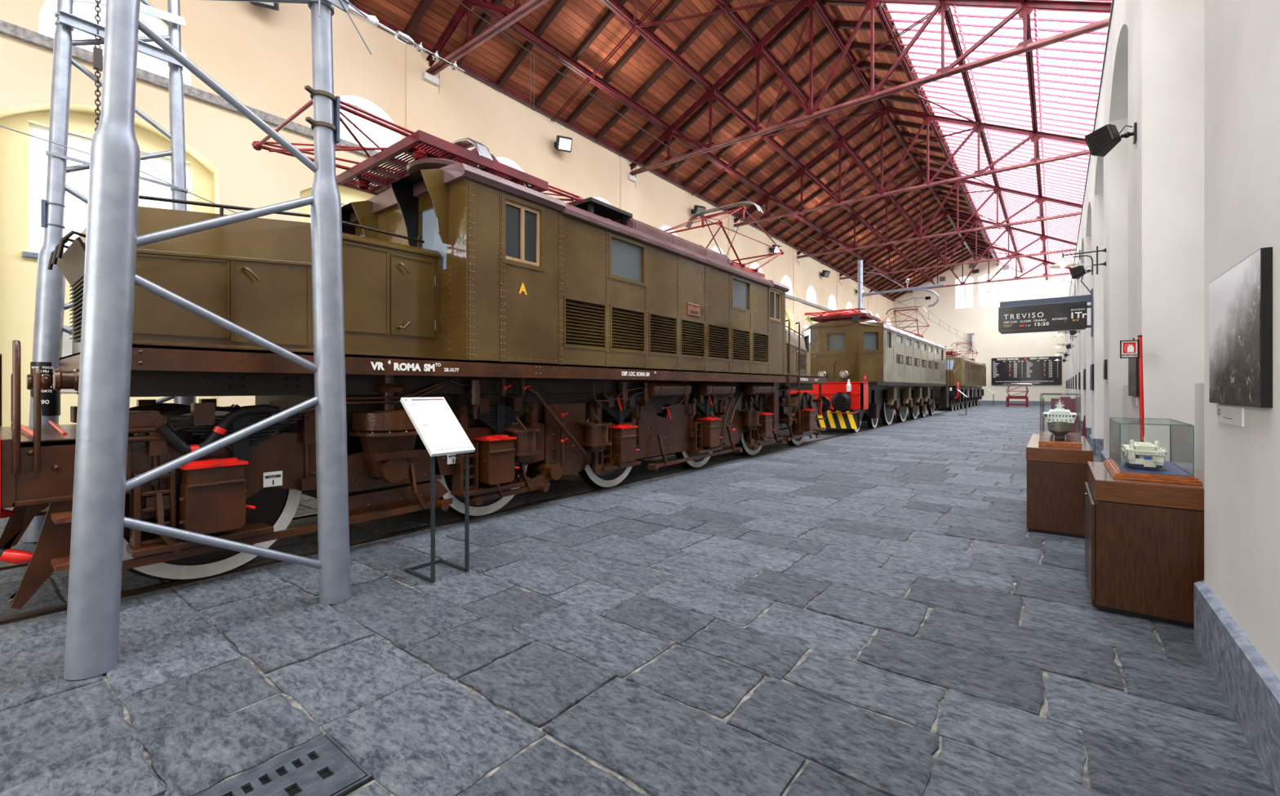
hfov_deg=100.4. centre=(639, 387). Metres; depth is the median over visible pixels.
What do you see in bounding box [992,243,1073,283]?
skylight
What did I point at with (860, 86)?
rafter
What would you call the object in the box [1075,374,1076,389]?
framed picture
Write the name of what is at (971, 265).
air vent
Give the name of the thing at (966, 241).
rafter
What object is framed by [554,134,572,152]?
floodlight
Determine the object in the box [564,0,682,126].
rafter
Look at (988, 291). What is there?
window
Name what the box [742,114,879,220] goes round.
rafter
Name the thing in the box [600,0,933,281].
purlin
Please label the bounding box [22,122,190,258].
window
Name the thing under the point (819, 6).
purlin
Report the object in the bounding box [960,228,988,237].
rafter
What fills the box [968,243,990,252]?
rafter
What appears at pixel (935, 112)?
skylight
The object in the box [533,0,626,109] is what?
rafter
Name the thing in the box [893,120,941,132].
rafter
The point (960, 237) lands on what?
rafter
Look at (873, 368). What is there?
locomotive
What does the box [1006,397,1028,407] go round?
trestle
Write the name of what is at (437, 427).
print
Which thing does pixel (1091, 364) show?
print
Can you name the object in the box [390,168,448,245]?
window shade
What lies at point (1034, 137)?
roof truss
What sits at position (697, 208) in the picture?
floodlight
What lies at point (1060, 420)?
model
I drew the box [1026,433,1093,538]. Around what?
pedestal
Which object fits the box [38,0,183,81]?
window
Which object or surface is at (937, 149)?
rafter
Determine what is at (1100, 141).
loudspeaker
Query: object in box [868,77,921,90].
rafter
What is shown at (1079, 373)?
framed picture
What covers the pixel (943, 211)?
rafter
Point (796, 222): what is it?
rafter
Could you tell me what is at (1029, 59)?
purlin
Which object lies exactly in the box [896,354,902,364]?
vent
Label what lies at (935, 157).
rafter
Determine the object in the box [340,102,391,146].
window
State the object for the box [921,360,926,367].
vent
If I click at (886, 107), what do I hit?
rafter
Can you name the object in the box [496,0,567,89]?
rafter
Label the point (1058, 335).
wall lamp
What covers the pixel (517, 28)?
purlin
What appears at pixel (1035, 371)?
departure board
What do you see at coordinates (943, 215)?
roof truss
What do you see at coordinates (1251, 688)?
baseboard
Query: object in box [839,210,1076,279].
roof truss
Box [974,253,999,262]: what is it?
rafter
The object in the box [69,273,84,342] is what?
grille
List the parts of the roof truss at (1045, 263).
post, post, post, post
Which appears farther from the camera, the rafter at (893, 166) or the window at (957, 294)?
the window at (957, 294)
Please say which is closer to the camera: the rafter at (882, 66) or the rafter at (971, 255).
the rafter at (882, 66)
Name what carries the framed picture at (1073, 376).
attached to the wall at (1173, 210)
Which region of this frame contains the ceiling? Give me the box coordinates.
[354,0,999,298]
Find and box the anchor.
[968,333,973,351]
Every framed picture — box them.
[1072,376,1074,388]
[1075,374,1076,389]
[1078,372,1080,389]
[1083,368,1085,389]
[1090,364,1093,390]
[1103,359,1106,379]
[1128,357,1139,396]
[1208,246,1272,407]
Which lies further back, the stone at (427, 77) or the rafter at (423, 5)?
the stone at (427, 77)
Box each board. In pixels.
[991,355,1062,385]
[1043,396,1075,432]
[1081,415,1085,437]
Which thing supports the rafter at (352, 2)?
attached to the ceiling
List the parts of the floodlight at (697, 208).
glass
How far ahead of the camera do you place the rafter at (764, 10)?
16.62 m
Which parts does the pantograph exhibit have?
frame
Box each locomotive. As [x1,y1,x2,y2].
[0,98,830,608]
[787,306,950,432]
[926,341,986,410]
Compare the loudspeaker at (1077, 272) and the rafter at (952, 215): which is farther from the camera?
the rafter at (952, 215)
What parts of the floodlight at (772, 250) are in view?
glass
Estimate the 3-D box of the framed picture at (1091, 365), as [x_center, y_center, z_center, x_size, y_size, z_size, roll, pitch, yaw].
[9.921,-0.230,11.704,0.032,0.560,0.800,0,0,38]
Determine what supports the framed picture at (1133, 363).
attached to the wall at (1173, 210)
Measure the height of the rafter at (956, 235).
3.367 m
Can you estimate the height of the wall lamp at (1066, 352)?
0.460 m
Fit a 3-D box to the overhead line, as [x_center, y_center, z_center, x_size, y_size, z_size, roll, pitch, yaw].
[12.299,-4.404,25.215,0.164,1.064,52.901,0,0,38]
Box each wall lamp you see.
[1048,245,1106,274]
[1053,330,1076,341]
[1053,342,1071,351]
[1054,351,1068,358]
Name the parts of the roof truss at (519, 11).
post, gusset plate, post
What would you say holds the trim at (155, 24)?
attached to the wall at (262, 56)
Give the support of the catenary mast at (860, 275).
on the floor
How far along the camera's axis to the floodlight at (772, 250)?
28.34 m
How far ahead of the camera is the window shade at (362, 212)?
6.19 m
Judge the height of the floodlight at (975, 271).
0.300 m
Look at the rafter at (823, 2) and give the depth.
15.25 m
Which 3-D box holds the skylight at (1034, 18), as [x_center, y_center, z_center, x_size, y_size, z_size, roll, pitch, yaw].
[10.713,-9.376,15.664,5.270,2.623,7.860,0,0,38]
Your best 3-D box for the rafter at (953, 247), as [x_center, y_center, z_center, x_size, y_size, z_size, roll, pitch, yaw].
[22.811,-9.833,43.602,6.635,3.367,0.130,0,0,38]
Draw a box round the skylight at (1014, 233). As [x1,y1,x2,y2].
[977,215,1076,262]
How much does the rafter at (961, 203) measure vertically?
1.000 m
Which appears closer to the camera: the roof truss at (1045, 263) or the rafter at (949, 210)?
the rafter at (949, 210)
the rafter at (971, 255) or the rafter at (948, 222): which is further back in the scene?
the rafter at (971, 255)
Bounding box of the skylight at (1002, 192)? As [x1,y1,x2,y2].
[959,174,1082,238]
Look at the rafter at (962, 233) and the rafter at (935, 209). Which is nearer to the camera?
the rafter at (935, 209)
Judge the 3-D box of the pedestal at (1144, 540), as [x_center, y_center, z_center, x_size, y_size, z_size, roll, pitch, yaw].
[3.479,1.004,3.654,0.660,0.832,1.088,0,0,38]
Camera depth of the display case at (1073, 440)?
5.54 m
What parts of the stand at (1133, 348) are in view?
sign frame, sign panel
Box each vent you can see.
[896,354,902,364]
[906,356,911,364]
[914,358,919,366]
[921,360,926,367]
[928,360,932,368]
[934,362,937,369]
[939,276,945,281]
[968,263,974,268]
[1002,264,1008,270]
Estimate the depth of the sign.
12.16 m
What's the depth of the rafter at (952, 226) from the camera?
39.04 m
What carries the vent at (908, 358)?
attached to the locomotive at (873, 368)
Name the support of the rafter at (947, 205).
attached to the ceiling
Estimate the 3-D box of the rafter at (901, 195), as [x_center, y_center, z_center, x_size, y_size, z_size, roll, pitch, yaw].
[13.150,-9.833,31.201,6.635,3.367,0.130,0,0,38]
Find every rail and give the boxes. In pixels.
[0,404,981,625]
[0,407,940,570]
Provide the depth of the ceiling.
17.43 m
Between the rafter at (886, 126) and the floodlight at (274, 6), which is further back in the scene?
the rafter at (886, 126)
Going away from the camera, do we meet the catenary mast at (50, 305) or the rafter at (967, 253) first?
the catenary mast at (50, 305)
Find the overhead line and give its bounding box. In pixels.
[347,0,969,342]
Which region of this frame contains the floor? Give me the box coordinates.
[0,404,1277,795]
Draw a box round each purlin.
[473,0,913,293]
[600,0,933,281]
[714,0,954,271]
[813,0,975,259]
[874,2,999,265]
[944,6,1022,272]
[1020,0,1048,279]
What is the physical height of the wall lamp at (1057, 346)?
0.460 m
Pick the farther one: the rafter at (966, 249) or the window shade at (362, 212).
the rafter at (966, 249)
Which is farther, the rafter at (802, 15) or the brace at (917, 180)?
the brace at (917, 180)
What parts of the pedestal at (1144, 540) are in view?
handle, door, door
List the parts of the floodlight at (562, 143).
glass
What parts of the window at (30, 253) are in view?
sill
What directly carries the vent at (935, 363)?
attached to the locomotive at (873, 368)
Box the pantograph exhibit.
[1001,383,1033,397]
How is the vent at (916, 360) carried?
attached to the locomotive at (873, 368)
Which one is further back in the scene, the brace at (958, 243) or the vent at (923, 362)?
the brace at (958, 243)
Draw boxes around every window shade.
[341,200,377,239]
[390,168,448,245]
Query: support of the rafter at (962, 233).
attached to the ceiling
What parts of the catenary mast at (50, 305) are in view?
name plate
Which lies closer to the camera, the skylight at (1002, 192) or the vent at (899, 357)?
the vent at (899, 357)
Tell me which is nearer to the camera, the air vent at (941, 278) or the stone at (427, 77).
the stone at (427, 77)
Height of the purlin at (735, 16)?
0.190 m
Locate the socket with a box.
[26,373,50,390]
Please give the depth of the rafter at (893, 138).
25.71 m
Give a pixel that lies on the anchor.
(969, 334)
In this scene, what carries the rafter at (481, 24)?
attached to the ceiling
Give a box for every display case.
[1038,393,1082,448]
[1103,417,1203,485]
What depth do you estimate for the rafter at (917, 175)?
30.07 m
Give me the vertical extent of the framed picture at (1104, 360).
0.310 m
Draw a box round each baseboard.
[977,400,1051,405]
[1075,412,1279,795]
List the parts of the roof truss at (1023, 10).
post, gusset plate, post, gusset plate, post, gusset plate, post, gusset plate, post, gusset plate, gusset plate, post, gusset plate, post, gusset plate, gusset plate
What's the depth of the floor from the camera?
2.80 m
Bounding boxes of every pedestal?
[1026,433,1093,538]
[1084,461,1204,628]
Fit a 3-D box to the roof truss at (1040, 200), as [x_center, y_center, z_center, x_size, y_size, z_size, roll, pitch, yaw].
[14.546,-9.478,27.622,13.557,3.560,0.220,0,0,38]
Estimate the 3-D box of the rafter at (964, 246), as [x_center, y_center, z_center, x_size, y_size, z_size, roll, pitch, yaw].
[23.616,-9.833,44.635,6.635,3.367,0.130,0,0,38]
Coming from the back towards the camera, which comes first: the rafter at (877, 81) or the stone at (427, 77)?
the rafter at (877, 81)
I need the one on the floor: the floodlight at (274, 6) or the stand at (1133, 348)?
the stand at (1133, 348)
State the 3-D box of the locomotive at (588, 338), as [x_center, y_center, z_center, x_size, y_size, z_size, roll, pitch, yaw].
[-0.296,-1.278,9.091,2.789,5.456,14.740,0,0,38]
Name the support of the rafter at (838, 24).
attached to the ceiling
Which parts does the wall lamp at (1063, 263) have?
lamp shade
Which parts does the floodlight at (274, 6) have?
glass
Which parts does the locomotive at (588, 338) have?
grab rail, grab rail, red lid, frame plate, motor plate, hood handrail, brake rod, frame plate, frame plate, cab pane, motor plate, frame plate, red lid, brake rod, pane, wooden sash, frame plate, louvre panel, frame plate, red lid, pane, louvre panel, frame plate, louvre panel, air tank, louvre panel, number plate, brake rod, frame plate, red lid, air tank, louvre panel, frame plate, pane, louvre panel, frame plate, air tank, louvre panel, brake rod, red lid, pane, wooden sash, frame plate, frame plate, hood handrail, frame plate, brake rod, red lid, grab rail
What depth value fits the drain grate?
1.95 m
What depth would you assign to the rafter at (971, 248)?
43.19 m
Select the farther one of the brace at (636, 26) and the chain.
the brace at (636, 26)
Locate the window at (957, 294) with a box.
[955,278,973,308]
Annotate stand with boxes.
[400,396,475,582]
[1120,334,1144,442]
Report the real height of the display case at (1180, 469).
0.360 m
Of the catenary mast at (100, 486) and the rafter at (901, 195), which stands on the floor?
the catenary mast at (100, 486)
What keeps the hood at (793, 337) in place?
attached to the locomotive at (588, 338)
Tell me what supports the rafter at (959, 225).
attached to the ceiling
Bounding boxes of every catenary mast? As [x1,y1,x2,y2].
[0,0,237,542]
[63,0,372,679]
[857,259,944,312]
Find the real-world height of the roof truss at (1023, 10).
3.560 m
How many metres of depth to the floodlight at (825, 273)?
34.48 m
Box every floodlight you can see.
[248,1,279,10]
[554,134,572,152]
[691,204,706,216]
[769,244,781,253]
[819,270,830,277]
[972,269,978,273]
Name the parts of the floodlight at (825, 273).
glass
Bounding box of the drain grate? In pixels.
[195,733,374,795]
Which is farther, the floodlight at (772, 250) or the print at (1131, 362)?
the floodlight at (772, 250)
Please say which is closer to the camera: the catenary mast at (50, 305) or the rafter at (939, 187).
the catenary mast at (50, 305)
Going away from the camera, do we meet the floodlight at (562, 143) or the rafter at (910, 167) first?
the floodlight at (562, 143)
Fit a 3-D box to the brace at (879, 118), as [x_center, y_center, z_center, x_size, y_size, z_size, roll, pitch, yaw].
[10.871,-9.573,25.503,9.819,3.040,7.650,0,0,38]
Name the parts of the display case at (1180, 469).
glass, blue board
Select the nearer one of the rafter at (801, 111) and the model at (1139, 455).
the model at (1139, 455)
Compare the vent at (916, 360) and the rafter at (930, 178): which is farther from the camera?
the rafter at (930, 178)
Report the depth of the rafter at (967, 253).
46.48 m
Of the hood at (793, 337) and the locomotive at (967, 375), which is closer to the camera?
the hood at (793, 337)
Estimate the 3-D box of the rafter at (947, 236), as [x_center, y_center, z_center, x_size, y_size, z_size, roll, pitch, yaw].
[20.396,-9.833,40.502,6.635,3.367,0.130,0,0,38]
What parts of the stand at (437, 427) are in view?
frame, panel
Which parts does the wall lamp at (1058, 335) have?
lamp shade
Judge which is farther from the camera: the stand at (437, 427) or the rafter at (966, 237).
the rafter at (966, 237)
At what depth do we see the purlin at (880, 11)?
19.27 m
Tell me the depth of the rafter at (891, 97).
20.31 m
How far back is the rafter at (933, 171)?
27.54 m
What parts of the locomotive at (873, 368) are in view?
pane, pane, pane, pane, pane, grab rail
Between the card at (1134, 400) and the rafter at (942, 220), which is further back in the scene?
the rafter at (942, 220)
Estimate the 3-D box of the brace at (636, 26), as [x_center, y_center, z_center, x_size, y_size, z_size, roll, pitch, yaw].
[1.211,-9.573,13.102,9.819,3.040,7.650,0,0,38]
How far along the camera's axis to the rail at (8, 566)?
5.81 m
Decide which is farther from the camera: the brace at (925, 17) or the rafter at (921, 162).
the rafter at (921, 162)
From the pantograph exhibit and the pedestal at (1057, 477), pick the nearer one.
the pedestal at (1057, 477)
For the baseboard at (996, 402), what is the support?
attached to the wall at (983, 322)
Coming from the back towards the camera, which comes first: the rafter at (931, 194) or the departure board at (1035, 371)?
the departure board at (1035, 371)
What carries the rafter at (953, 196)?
attached to the ceiling
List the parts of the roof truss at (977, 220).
post, post, post, post, post, post, post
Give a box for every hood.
[71,205,447,358]
[785,328,807,375]
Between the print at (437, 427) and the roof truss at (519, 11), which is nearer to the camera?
the print at (437, 427)
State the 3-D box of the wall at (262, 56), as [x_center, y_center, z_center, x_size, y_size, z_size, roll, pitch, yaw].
[4.513,-3.390,25.858,0.540,9.620,62.655,0,0,38]
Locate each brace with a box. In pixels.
[551,0,795,121]
[691,4,978,195]
[770,116,997,237]
[822,177,1008,263]
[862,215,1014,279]
[884,243,1022,296]
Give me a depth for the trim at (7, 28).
9.35 m
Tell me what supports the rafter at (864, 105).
attached to the ceiling
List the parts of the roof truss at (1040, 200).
post, post, post, post, post, post, post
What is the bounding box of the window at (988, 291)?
[978,275,998,306]
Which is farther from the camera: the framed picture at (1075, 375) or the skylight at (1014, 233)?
the skylight at (1014, 233)
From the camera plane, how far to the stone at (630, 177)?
19.20 m
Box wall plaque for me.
[60,324,77,391]
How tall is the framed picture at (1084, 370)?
0.560 m
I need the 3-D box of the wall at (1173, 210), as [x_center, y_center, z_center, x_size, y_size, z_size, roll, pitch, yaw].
[15.751,-3.455,18.470,0.850,9.750,60.500,0,0,38]
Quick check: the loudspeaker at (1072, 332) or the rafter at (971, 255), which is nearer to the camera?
the loudspeaker at (1072, 332)
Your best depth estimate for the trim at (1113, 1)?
9.86 m
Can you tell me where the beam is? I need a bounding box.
[348,3,894,301]
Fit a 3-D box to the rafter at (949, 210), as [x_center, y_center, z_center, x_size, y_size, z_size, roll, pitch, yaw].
[20.477,-11.016,33.796,1.805,1.000,0.130,0,0,38]
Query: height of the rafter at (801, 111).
3.367 m
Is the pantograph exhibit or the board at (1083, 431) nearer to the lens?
the board at (1083, 431)
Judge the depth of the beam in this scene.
16.28 m
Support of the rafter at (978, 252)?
attached to the ceiling
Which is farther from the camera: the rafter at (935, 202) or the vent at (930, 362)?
the rafter at (935, 202)
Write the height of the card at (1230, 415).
0.085 m
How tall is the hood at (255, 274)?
1.155 m
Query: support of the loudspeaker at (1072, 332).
attached to the wall at (1173, 210)
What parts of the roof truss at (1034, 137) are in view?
post, post, post, gusset plate, post, post, gusset plate, post, gusset plate, gusset plate, gusset plate, post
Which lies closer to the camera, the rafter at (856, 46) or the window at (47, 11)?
the window at (47, 11)
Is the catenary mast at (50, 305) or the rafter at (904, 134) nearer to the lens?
the catenary mast at (50, 305)
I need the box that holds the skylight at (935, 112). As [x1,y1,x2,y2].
[930,110,1089,199]
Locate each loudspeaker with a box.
[1069,265,1093,279]
[1069,329,1079,335]
[1084,122,1137,156]
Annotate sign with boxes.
[998,270,1093,337]
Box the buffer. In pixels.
[53,368,79,391]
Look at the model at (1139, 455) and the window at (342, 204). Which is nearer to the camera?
the model at (1139, 455)
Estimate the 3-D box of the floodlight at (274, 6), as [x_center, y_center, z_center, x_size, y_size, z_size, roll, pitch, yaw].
[-7.113,-7.399,10.087,0.442,0.461,0.534,0,0,-24]
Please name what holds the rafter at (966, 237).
attached to the ceiling
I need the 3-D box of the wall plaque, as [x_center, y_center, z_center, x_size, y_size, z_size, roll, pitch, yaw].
[-9.127,-0.465,8.568,0.030,1.070,0.800,0,0,38]
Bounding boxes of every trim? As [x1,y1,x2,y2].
[0,19,838,313]
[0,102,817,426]
[38,0,890,324]
[1068,0,1114,296]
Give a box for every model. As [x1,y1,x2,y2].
[1042,399,1077,439]
[1120,435,1167,469]
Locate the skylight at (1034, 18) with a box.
[883,0,1111,131]
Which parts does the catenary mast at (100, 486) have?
clamp plate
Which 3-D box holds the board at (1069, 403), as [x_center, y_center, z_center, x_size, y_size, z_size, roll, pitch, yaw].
[5.987,0.775,7.645,0.390,1.290,0.220,0,0,38]
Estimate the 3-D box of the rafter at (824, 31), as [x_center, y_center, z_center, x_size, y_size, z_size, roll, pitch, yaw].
[3.490,-9.833,18.799,6.635,3.367,0.130,0,0,38]
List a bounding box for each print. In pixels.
[404,398,471,450]
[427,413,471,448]
[1090,364,1092,390]
[1128,357,1136,395]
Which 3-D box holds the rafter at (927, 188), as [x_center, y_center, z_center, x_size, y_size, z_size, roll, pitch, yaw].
[13.955,-9.833,32.234,6.635,3.367,0.130,0,0,38]
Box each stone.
[422,71,439,85]
[627,174,636,182]
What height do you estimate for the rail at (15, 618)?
0.023 m
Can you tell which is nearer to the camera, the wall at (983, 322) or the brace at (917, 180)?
the brace at (917, 180)
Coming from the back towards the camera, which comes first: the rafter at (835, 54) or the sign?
the rafter at (835, 54)
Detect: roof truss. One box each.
[426,0,549,75]
[629,0,1111,175]
[733,106,1089,226]
[796,170,1082,258]
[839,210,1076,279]
[869,238,1071,292]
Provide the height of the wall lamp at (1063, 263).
0.460 m
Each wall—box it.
[0,0,893,406]
[893,256,1071,401]
[1066,0,1279,679]
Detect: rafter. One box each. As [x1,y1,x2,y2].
[348,0,355,4]
[403,0,432,37]
[456,0,502,66]
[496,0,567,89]
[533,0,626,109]
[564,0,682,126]
[594,0,733,142]
[619,0,777,155]
[642,6,815,166]
[663,26,829,178]
[681,46,842,188]
[698,66,854,197]
[714,82,865,205]
[728,100,874,210]
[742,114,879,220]
[753,123,890,225]
[764,134,897,232]
[775,145,903,237]
[784,155,910,243]
[793,164,915,247]
[802,175,918,253]
[809,179,924,257]
[817,186,929,259]
[820,0,883,7]
[823,193,933,264]
[831,199,937,268]
[833,19,895,31]
[837,205,939,270]
[843,210,943,271]
[848,41,905,53]
[848,215,947,275]
[853,221,951,280]
[858,60,914,73]
[862,225,953,280]
[863,230,954,285]
[867,233,959,288]
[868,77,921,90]
[872,237,960,288]
[876,243,964,291]
[879,94,928,106]
[880,244,966,294]
[884,248,968,296]
[886,106,934,118]
[888,252,970,298]
[891,254,972,300]
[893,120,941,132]
[901,131,946,143]
[906,142,950,154]
[913,151,955,164]
[918,160,958,173]
[923,168,954,177]
[928,177,966,188]
[933,185,968,195]
[937,191,971,202]
[940,197,974,208]
[944,203,971,213]
[947,208,979,218]
[951,213,982,224]
[953,218,978,227]
[958,223,986,233]
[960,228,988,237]
[961,232,990,241]
[964,236,991,244]
[966,240,992,249]
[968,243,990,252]
[970,246,995,256]
[973,251,997,257]
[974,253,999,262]
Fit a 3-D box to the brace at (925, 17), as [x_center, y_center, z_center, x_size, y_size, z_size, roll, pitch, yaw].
[6.041,-9.573,19.302,9.819,3.040,7.650,0,0,38]
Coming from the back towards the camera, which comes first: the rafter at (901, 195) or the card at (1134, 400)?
the rafter at (901, 195)
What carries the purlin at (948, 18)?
attached to the roof truss at (519, 11)
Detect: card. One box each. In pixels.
[1131,397,1137,405]
[1216,404,1244,426]
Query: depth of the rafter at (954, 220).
35.98 m
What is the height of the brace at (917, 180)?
3.040 m
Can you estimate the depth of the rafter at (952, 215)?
34.91 m
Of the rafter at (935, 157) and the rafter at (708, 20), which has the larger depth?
the rafter at (935, 157)
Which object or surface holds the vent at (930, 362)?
attached to the locomotive at (873, 368)
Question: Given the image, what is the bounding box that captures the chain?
[93,0,102,131]
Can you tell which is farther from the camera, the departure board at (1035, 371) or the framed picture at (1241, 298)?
the departure board at (1035, 371)

